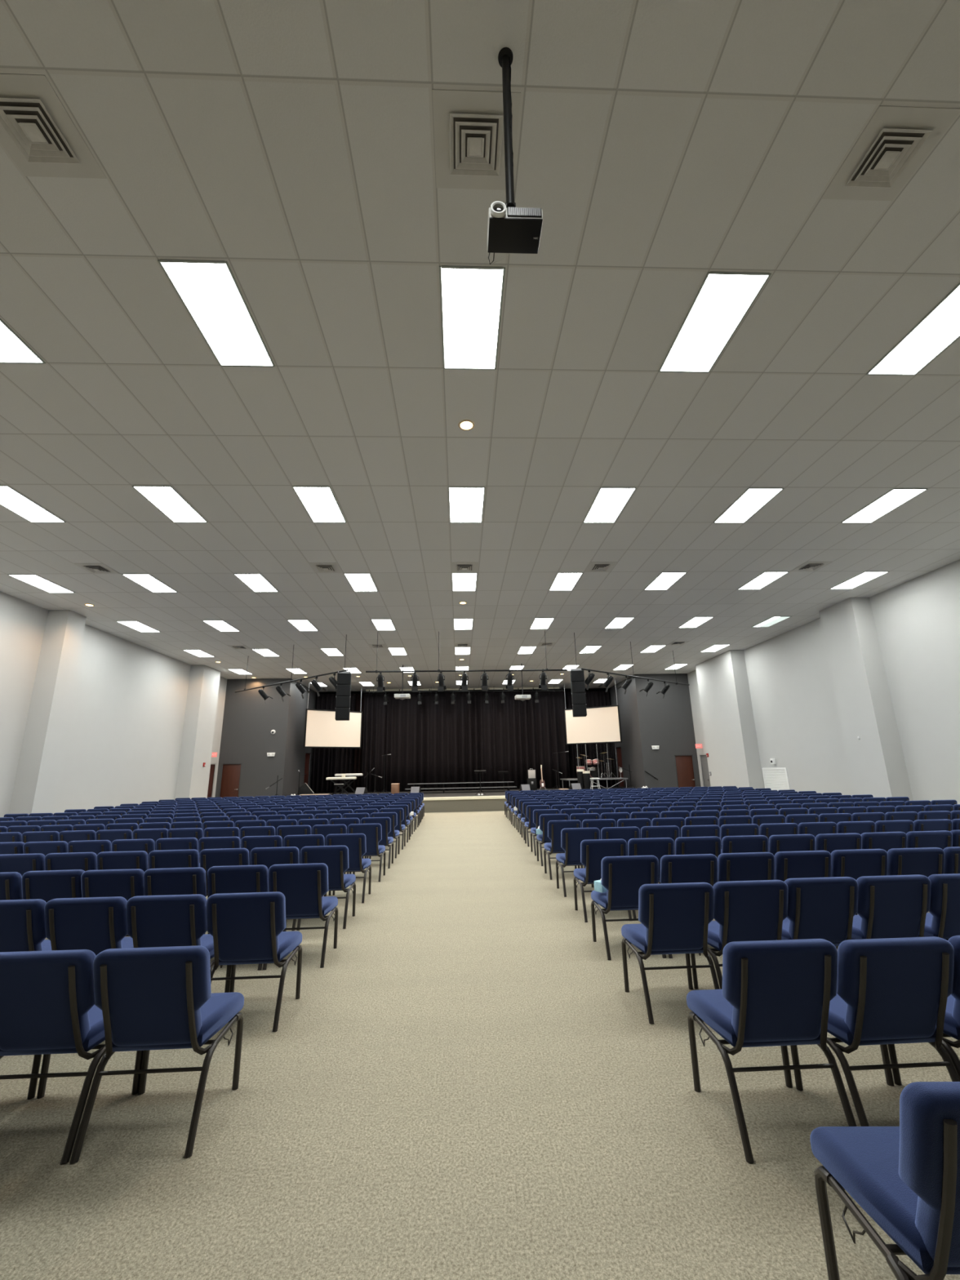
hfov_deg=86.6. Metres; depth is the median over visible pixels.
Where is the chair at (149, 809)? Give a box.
[130,807,152,812]
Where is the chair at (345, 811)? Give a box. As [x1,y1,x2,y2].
[328,808,353,815]
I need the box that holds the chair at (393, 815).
[368,812,399,858]
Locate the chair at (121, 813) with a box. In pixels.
[102,811,126,816]
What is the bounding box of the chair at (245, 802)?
[233,800,252,805]
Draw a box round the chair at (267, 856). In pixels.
[250,846,299,930]
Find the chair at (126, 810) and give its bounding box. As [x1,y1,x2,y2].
[109,808,130,812]
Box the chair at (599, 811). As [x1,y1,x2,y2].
[587,808,614,819]
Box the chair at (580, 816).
[569,813,599,827]
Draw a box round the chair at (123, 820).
[114,817,143,826]
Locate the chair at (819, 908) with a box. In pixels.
[781,876,857,948]
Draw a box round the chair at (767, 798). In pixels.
[765,796,787,801]
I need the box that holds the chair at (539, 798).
[534,796,553,801]
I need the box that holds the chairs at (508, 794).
[26,786,771,1099]
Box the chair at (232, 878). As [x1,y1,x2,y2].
[207,864,268,970]
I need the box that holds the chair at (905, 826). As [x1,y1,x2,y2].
[875,820,914,833]
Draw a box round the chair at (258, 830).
[240,826,275,839]
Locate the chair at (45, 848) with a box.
[22,840,67,856]
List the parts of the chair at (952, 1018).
leg, seat frame, seat, leg, rail, backrest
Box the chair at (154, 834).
[133,828,168,850]
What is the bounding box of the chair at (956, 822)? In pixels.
[951,818,959,830]
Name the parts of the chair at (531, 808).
leg, rail, seat, backrest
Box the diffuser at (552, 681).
[548,680,561,683]
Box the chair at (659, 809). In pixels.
[641,806,668,817]
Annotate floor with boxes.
[0,810,959,1279]
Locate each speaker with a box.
[334,634,351,720]
[570,632,586,716]
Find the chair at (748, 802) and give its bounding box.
[744,800,768,808]
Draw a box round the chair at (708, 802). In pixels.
[696,800,719,806]
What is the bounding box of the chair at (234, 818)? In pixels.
[229,815,257,826]
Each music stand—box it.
[474,769,485,795]
[498,770,508,791]
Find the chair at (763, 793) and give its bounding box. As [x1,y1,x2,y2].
[760,791,779,795]
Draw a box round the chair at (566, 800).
[560,798,580,803]
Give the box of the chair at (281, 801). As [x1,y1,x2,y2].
[271,800,289,804]
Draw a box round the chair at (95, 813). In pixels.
[77,811,102,816]
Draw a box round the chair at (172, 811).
[150,809,174,814]
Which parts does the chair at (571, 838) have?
leg, leg, rail, seat, seat frame, backrest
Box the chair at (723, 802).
[720,800,744,807]
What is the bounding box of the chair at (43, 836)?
[22,831,59,843]
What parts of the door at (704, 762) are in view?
frame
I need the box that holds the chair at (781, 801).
[768,799,791,805]
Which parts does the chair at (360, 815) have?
backrest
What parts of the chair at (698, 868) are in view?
rail, backrest, rail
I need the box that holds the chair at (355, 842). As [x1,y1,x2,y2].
[324,833,371,902]
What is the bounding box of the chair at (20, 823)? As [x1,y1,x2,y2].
[0,820,26,827]
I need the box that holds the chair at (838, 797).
[830,795,852,799]
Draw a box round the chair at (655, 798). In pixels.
[641,796,662,800]
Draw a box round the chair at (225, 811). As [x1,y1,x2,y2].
[222,808,245,816]
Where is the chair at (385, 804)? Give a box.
[369,802,390,808]
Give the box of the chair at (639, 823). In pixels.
[617,817,650,838]
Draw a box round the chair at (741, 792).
[724,791,742,793]
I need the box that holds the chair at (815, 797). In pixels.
[808,795,830,799]
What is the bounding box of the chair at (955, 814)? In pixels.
[951,810,959,819]
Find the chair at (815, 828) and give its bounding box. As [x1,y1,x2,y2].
[798,822,837,837]
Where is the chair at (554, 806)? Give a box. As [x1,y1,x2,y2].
[551,804,575,813]
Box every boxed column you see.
[8,609,86,814]
[174,665,220,799]
[695,649,764,789]
[818,597,913,800]
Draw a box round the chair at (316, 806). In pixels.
[305,804,326,809]
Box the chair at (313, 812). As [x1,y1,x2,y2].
[302,809,328,818]
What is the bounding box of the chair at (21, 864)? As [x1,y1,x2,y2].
[0,853,44,875]
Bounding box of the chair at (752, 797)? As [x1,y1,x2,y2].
[743,796,765,801]
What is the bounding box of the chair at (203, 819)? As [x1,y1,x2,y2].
[200,816,229,830]
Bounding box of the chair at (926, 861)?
[887,847,944,877]
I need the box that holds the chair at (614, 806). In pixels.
[600,803,624,809]
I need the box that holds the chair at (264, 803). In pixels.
[257,802,275,806]
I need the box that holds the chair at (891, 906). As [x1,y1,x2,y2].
[836,874,930,949]
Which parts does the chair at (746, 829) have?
backrest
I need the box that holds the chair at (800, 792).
[798,791,816,794]
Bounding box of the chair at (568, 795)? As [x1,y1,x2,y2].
[565,794,583,798]
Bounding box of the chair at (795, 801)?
[791,799,815,804]
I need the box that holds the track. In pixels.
[365,686,562,693]
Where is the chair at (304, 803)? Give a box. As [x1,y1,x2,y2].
[297,801,315,806]
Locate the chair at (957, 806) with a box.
[953,804,959,810]
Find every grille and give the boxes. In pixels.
[336,696,349,706]
[336,708,348,718]
[337,673,350,684]
[337,684,349,695]
[528,769,535,777]
[571,671,583,680]
[572,681,584,692]
[573,693,585,703]
[573,704,586,715]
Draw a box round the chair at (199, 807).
[197,806,218,811]
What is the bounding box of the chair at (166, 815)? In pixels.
[147,813,173,818]
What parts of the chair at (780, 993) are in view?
leg, seat frame, rail, leg, seat, backrest, leg, rail, leg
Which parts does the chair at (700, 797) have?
backrest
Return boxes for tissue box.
[536,826,542,834]
[594,879,607,893]
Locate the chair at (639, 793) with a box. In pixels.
[637,792,654,795]
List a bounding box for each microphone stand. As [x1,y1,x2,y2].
[265,775,282,795]
[296,769,300,795]
[364,768,374,793]
[371,773,382,793]
[379,753,391,793]
[551,768,562,790]
[553,751,568,789]
[618,764,635,788]
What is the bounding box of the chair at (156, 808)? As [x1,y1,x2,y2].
[153,807,175,811]
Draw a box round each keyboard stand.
[330,779,351,795]
[338,776,358,794]
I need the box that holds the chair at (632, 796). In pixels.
[630,795,648,798]
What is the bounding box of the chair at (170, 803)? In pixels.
[158,802,177,808]
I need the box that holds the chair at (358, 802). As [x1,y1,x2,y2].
[356,800,375,805]
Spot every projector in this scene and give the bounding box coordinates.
[394,665,410,700]
[486,47,542,264]
[515,663,530,701]
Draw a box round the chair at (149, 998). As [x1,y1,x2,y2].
[69,945,244,1163]
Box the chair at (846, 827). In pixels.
[836,821,875,835]
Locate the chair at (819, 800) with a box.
[815,798,839,804]
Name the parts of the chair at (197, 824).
backrest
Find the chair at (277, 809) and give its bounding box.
[270,807,293,814]
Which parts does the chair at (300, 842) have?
backrest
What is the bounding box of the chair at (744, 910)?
[690,880,787,989]
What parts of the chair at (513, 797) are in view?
backrest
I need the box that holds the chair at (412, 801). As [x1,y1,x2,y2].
[396,799,416,831]
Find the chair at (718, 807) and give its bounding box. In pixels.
[695,804,722,812]
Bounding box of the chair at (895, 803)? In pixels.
[879,800,906,807]
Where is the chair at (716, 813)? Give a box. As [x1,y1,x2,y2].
[689,809,719,819]
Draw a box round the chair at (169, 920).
[125,893,231,992]
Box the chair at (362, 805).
[348,803,368,808]
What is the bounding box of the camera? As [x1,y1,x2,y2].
[769,758,776,764]
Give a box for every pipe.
[235,647,348,692]
[363,684,564,693]
[365,630,567,672]
[581,641,689,685]
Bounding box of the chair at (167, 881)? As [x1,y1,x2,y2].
[143,866,206,933]
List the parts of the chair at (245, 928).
leg, rail, leg, backrest, seat, rail, leg, seat frame, leg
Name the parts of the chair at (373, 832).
backrest, seat, rail, leg, leg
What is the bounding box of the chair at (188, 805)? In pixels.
[176,804,195,807]
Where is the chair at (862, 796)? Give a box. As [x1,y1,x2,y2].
[851,794,873,799]
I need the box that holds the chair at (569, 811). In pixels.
[560,808,586,820]
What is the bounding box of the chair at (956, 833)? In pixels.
[950,830,959,846]
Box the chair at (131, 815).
[121,813,147,819]
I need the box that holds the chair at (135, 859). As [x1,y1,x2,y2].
[96,850,148,871]
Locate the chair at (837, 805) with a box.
[827,802,854,808]
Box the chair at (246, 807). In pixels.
[240,804,262,811]
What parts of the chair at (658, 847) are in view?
leg, rail, backrest, rail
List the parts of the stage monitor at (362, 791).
panel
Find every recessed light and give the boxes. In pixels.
[0,318,45,364]
[0,484,66,522]
[8,573,74,593]
[84,603,94,606]
[116,621,159,632]
[121,573,177,592]
[131,485,208,522]
[157,259,275,367]
[182,649,214,657]
[202,620,239,631]
[228,668,252,674]
[233,573,278,591]
[252,648,279,656]
[285,668,306,673]
[287,619,318,631]
[292,485,346,522]
[310,682,327,686]
[320,648,343,655]
[342,667,360,673]
[343,573,377,591]
[359,681,374,685]
[371,618,395,630]
[387,647,407,655]
[399,666,413,672]
[408,680,421,684]
[439,265,505,369]
[448,486,485,523]
[451,573,477,591]
[453,618,473,629]
[454,647,471,654]
[455,666,468,670]
[456,680,467,684]
[457,419,475,431]
[502,680,515,684]
[509,666,524,669]
[517,646,536,653]
[529,617,554,629]
[547,679,563,683]
[549,572,582,591]
[562,665,578,670]
[578,645,601,653]
[582,487,636,523]
[592,678,607,683]
[604,617,634,628]
[613,664,633,670]
[640,644,666,653]
[644,572,686,590]
[657,271,771,373]
[664,663,688,669]
[678,617,712,627]
[700,644,728,652]
[713,488,783,523]
[737,571,788,589]
[751,616,791,626]
[829,571,888,589]
[840,488,927,523]
[866,282,959,375]
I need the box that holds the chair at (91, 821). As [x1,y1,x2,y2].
[85,818,114,830]
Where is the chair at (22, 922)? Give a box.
[0,898,51,951]
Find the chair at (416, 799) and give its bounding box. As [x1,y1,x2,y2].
[400,797,419,826]
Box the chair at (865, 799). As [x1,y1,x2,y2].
[862,797,886,802]
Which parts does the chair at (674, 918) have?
leg, seat frame, leg, rail, seat, backrest, leg, rail, leg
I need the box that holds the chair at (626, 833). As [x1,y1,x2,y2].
[600,826,639,856]
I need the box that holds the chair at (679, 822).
[651,817,684,837]
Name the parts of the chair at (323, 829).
backrest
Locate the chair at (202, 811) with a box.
[198,808,222,817]
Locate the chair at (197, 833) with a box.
[167,827,203,862]
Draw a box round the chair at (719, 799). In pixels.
[700,797,721,805]
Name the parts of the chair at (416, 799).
backrest, rail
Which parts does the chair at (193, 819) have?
backrest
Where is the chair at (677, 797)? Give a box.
[662,795,682,799]
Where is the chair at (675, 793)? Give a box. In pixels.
[672,791,689,794]
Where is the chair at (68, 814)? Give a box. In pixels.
[53,812,77,817]
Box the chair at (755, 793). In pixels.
[742,791,760,795]
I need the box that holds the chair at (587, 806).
[575,804,599,813]
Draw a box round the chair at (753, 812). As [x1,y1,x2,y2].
[749,808,779,817]
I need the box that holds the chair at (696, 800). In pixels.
[678,798,699,804]
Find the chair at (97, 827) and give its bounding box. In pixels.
[72,823,105,832]
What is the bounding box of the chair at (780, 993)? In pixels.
[686,938,856,1163]
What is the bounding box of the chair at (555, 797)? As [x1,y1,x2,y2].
[553,796,572,799]
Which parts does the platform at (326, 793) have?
lid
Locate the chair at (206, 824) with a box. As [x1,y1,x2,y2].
[203,820,234,836]
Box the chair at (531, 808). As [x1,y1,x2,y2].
[524,804,550,846]
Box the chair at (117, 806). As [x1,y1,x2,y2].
[114,805,134,809]
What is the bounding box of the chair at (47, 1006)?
[0,949,142,1164]
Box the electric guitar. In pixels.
[539,764,545,788]
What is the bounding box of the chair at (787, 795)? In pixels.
[782,793,802,797]
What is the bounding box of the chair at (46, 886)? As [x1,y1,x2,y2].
[22,869,84,902]
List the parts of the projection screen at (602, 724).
frame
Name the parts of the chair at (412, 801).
backrest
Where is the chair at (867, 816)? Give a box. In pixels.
[851,812,884,822]
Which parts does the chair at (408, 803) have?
backrest, leg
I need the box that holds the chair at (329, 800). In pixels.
[327,799,345,803]
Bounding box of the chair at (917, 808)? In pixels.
[895,804,924,813]
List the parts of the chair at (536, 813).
leg, seat, leg, rail, backrest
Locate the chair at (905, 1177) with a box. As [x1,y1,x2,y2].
[809,1081,959,1279]
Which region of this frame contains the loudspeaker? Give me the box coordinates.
[298,782,314,795]
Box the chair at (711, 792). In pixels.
[707,791,724,794]
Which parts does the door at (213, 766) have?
frame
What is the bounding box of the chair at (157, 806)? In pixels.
[155,804,175,809]
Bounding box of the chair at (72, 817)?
[68,815,94,821]
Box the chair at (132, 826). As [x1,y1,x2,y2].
[106,822,138,839]
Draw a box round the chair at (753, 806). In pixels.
[748,804,775,811]
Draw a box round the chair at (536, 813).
[530,808,559,855]
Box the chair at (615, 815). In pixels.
[600,812,630,826]
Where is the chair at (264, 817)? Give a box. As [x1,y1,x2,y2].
[257,814,285,822]
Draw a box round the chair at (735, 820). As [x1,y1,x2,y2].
[718,815,751,827]
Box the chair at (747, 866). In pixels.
[717,852,774,881]
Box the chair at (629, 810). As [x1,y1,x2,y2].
[614,807,641,813]
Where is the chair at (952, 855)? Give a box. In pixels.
[943,846,959,874]
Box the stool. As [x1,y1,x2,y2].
[590,777,599,789]
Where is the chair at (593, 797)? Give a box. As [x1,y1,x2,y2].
[591,795,610,800]
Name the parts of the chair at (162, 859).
rail, backrest, rail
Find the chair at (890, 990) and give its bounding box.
[790,936,959,1126]
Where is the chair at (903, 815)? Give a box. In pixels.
[884,811,918,821]
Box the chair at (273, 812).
[251,810,276,820]
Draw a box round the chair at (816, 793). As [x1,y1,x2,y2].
[802,792,822,796]
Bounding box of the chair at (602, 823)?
[577,818,615,868]
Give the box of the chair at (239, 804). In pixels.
[237,803,257,806]
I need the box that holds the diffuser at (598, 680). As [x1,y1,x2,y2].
[594,679,606,682]
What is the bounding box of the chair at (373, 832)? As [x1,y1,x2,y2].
[346,823,385,881]
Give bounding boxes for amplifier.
[527,768,536,778]
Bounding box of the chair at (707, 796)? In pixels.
[702,795,722,800]
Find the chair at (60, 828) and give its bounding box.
[40,824,72,832]
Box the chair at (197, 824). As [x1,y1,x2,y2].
[170,821,202,862]
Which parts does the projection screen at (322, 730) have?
frame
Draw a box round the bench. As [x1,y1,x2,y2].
[333,783,344,794]
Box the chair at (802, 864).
[774,850,831,881]
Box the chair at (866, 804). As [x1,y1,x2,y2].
[853,801,879,808]
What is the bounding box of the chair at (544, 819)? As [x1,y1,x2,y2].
[536,813,568,866]
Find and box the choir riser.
[404,781,515,793]
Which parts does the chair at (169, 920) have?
rail, backrest, rail, seat, leg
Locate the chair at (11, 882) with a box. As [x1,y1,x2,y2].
[0,871,22,900]
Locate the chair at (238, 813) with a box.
[226,811,251,817]
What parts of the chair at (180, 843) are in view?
backrest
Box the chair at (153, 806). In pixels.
[134,804,155,810]
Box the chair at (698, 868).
[659,853,717,958]
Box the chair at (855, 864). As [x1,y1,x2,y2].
[831,848,888,915]
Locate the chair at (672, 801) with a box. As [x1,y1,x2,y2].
[656,799,678,803]
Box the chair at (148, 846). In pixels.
[111,839,155,865]
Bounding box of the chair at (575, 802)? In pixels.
[567,800,589,808]
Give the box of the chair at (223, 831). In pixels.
[204,826,239,838]
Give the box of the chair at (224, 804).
[217,803,236,808]
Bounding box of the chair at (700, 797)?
[682,795,702,801]
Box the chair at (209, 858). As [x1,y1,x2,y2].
[199,848,249,897]
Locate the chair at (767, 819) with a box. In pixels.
[751,814,785,826]
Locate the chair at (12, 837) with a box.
[0,831,22,842]
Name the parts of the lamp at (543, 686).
barn door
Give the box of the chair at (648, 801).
[634,799,656,804]
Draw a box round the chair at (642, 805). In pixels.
[624,802,648,809]
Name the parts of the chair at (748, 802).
backrest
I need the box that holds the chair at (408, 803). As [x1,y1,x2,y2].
[391,801,413,836]
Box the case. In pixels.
[526,778,537,790]
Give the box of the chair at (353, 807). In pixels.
[339,805,362,813]
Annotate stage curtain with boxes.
[311,693,355,793]
[351,693,364,792]
[360,690,570,792]
[566,691,617,787]
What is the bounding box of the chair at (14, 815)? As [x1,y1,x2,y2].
[4,813,28,821]
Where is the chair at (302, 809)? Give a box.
[293,806,315,813]
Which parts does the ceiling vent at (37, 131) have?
plate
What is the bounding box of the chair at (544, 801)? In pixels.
[539,799,559,804]
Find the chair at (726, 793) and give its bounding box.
[723,792,742,795]
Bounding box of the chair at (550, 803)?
[545,801,567,808]
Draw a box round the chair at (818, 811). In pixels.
[808,807,838,815]
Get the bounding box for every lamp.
[257,685,272,704]
[275,682,290,701]
[295,679,311,698]
[311,675,326,696]
[328,672,337,690]
[376,671,385,692]
[383,692,389,704]
[410,670,418,691]
[417,692,422,704]
[433,691,438,704]
[437,670,446,691]
[450,691,456,703]
[459,670,468,691]
[466,691,471,703]
[480,669,488,690]
[483,690,488,703]
[500,690,505,702]
[505,669,513,690]
[533,690,538,702]
[538,669,546,689]
[584,669,595,689]
[598,671,613,692]
[617,675,631,693]
[639,679,653,696]
[656,681,670,698]
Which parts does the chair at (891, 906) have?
rail, seat, backrest, rail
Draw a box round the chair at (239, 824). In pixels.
[235,820,266,834]
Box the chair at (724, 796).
[722,795,742,798]
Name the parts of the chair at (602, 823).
backrest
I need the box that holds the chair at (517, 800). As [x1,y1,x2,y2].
[514,797,533,830]
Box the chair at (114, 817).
[94,814,121,821]
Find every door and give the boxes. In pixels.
[207,763,216,797]
[218,763,242,798]
[303,751,311,786]
[615,746,624,786]
[674,754,696,787]
[698,754,711,786]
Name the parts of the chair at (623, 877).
leg, leg, rail, seat, seat frame, backrest, rail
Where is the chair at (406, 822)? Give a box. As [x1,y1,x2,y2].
[386,804,410,842]
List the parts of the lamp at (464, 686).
barn door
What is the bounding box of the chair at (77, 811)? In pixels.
[64,808,86,814]
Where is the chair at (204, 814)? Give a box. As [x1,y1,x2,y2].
[200,812,225,817]
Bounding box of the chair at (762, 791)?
[760,790,777,793]
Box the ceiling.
[0,0,959,692]
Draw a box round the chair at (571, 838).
[555,827,599,897]
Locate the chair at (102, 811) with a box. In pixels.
[86,808,109,813]
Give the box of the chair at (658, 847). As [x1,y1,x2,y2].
[627,837,674,918]
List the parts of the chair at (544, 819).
leg, leg, rail, seat, backrest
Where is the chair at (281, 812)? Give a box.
[277,810,302,819]
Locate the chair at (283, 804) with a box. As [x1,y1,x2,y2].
[276,802,296,807]
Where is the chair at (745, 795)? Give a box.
[742,794,762,798]
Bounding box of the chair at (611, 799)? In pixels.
[601,797,621,801]
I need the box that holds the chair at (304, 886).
[262,862,337,969]
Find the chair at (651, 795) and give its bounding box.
[648,794,667,797]
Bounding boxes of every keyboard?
[325,773,356,779]
[334,773,363,776]
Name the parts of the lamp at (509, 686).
barn door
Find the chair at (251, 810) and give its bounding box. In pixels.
[246,808,269,813]
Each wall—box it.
[0,591,226,817]
[214,678,292,797]
[284,679,315,796]
[310,688,608,791]
[608,675,643,788]
[632,673,701,788]
[687,559,959,804]
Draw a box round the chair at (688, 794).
[686,793,704,797]
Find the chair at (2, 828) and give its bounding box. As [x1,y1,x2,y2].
[0,826,7,832]
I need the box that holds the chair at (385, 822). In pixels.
[360,817,393,868]
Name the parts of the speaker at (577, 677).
fly frame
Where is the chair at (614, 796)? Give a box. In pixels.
[611,795,630,799]
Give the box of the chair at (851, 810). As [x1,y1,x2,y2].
[837,806,866,814]
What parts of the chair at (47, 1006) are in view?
leg, backrest, seat, leg, rail, seat frame, leg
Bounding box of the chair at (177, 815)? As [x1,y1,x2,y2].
[173,813,199,817]
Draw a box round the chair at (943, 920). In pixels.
[919,873,959,940]
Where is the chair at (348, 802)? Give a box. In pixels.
[337,800,355,805]
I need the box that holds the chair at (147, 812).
[126,810,150,815]
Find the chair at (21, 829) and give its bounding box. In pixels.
[7,825,39,834]
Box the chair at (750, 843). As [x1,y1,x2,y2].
[721,835,768,853]
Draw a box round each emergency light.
[266,752,275,756]
[651,745,659,749]
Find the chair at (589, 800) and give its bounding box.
[581,798,600,804]
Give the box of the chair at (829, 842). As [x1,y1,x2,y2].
[815,832,862,853]
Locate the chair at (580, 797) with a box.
[573,795,591,800]
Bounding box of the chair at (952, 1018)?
[887,935,959,1085]
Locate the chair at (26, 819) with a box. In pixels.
[14,816,41,822]
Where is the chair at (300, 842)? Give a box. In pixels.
[283,834,331,895]
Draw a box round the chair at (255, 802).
[252,800,271,804]
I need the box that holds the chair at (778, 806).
[775,803,801,809]
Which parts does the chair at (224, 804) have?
backrest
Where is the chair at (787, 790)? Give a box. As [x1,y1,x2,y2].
[777,789,795,792]
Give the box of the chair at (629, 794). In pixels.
[619,793,636,796]
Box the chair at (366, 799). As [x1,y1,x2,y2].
[364,798,382,802]
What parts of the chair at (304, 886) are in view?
leg, rail, backrest, seat, seat frame, rail, leg, leg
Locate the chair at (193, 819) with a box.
[172,816,204,837]
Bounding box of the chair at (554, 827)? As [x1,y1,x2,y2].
[543,819,582,879]
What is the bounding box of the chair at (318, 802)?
[316,801,336,806]
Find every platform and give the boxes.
[300,793,329,796]
[560,777,627,789]
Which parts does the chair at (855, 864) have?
rail, backrest, rail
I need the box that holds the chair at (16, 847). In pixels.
[0,841,24,854]
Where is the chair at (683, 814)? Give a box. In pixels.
[660,810,689,818]
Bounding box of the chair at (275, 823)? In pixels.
[266,819,297,835]
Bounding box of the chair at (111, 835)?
[95,829,132,845]
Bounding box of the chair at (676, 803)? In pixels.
[672,801,696,807]
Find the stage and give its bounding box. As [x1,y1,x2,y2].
[313,786,636,813]
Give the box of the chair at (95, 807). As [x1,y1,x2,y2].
[93,806,114,809]
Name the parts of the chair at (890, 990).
leg, seat frame, leg, rail, seat, leg, backrest, rail, leg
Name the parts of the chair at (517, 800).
backrest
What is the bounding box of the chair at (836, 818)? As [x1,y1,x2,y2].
[818,813,852,823]
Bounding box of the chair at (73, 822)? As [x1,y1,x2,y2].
[55,819,85,826]
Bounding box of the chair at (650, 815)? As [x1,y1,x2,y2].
[630,811,659,826]
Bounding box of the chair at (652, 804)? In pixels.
[648,802,672,808]
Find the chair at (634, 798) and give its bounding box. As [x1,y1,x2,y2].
[622,796,641,803]
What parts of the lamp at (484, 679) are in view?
barn door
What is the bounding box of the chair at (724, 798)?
[722,797,743,800]
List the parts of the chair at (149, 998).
leg, rail, leg, backrest, seat, rail, leg, seat frame, leg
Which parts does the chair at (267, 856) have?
rail, backrest, rail, leg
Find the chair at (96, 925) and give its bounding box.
[44,896,133,955]
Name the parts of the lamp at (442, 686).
barn door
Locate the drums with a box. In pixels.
[576,768,590,789]
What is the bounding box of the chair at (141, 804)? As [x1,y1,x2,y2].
[138,803,157,806]
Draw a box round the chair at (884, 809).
[866,805,895,813]
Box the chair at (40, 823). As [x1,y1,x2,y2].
[26,819,56,826]
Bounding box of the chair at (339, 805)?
[327,803,347,808]
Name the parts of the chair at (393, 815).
backrest, seat, rail, leg, leg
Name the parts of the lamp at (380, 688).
barn door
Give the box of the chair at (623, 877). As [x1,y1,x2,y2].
[591,855,666,959]
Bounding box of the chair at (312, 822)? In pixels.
[297,818,328,834]
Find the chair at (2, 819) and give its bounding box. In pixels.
[0,817,13,821]
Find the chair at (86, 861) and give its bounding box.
[44,852,97,871]
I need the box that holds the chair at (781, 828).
[759,822,798,852]
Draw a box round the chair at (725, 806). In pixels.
[722,804,748,809]
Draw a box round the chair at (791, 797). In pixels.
[786,795,808,800]
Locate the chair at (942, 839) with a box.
[906,830,952,849]
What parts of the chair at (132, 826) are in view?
backrest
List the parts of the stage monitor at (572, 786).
panel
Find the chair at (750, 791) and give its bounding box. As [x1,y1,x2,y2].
[742,790,760,792]
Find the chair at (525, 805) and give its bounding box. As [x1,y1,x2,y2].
[520,801,544,839]
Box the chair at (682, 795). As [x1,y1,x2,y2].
[667,794,686,796]
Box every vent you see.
[0,73,106,178]
[73,563,119,573]
[226,644,250,648]
[308,562,342,573]
[368,644,386,648]
[432,88,520,190]
[451,562,478,572]
[454,643,471,647]
[506,207,542,217]
[537,642,555,646]
[584,561,617,572]
[667,640,688,644]
[761,767,790,791]
[791,561,831,571]
[821,105,959,200]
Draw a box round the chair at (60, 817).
[41,815,68,821]
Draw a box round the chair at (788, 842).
[768,834,815,856]
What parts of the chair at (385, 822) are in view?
backrest, seat, rail, leg, leg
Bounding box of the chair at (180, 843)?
[155,837,208,898]
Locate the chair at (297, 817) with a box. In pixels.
[286,813,313,825]
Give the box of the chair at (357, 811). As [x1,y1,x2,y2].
[354,808,378,817]
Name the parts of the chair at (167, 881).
rail, backrest, rail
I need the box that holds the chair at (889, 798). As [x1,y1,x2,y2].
[885,796,909,801]
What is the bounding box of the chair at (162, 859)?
[148,848,208,897]
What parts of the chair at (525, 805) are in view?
leg, leg, rail, backrest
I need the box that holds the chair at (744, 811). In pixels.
[720,808,749,816]
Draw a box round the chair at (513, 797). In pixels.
[511,795,529,826]
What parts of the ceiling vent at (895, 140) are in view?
plate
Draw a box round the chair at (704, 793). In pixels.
[689,791,707,795]
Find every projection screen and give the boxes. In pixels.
[303,684,362,748]
[564,678,622,744]
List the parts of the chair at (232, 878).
rail, backrest, rail, leg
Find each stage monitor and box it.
[355,786,367,795]
[410,786,421,792]
[520,784,530,791]
[568,782,582,791]
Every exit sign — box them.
[211,752,217,757]
[695,743,702,748]
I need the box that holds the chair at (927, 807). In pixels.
[924,804,954,812]
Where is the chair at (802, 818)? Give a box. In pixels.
[786,813,819,825]
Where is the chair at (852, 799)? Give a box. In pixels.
[839,797,862,803]
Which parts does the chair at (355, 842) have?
backrest, seat frame, seat, rail, leg, leg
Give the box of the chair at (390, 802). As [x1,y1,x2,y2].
[376,800,395,804]
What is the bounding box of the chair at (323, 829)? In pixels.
[312,824,351,874]
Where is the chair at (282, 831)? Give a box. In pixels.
[276,825,311,847]
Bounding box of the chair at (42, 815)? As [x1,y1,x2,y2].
[28,813,53,817]
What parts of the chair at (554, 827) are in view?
leg, leg, rail, seat, backrest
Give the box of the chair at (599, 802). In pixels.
[590,800,612,808]
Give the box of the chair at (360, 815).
[342,813,369,858]
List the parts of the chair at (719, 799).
backrest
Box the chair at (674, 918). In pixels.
[621,882,719,1023]
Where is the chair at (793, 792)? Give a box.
[779,791,798,795]
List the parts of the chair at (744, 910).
leg, seat frame, seat, leg, rail, backrest, rail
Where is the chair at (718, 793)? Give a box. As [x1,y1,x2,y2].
[705,792,723,795]
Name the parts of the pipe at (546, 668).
hanging rod, hanging rod, hanging rod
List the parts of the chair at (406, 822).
backrest, rail, leg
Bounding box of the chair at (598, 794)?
[583,793,601,797]
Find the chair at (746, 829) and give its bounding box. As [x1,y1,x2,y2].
[720,823,759,853]
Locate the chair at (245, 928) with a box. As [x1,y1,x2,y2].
[206,891,302,1031]
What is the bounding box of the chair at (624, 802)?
[612,800,633,804]
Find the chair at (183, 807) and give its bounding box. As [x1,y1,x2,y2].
[175,806,196,810]

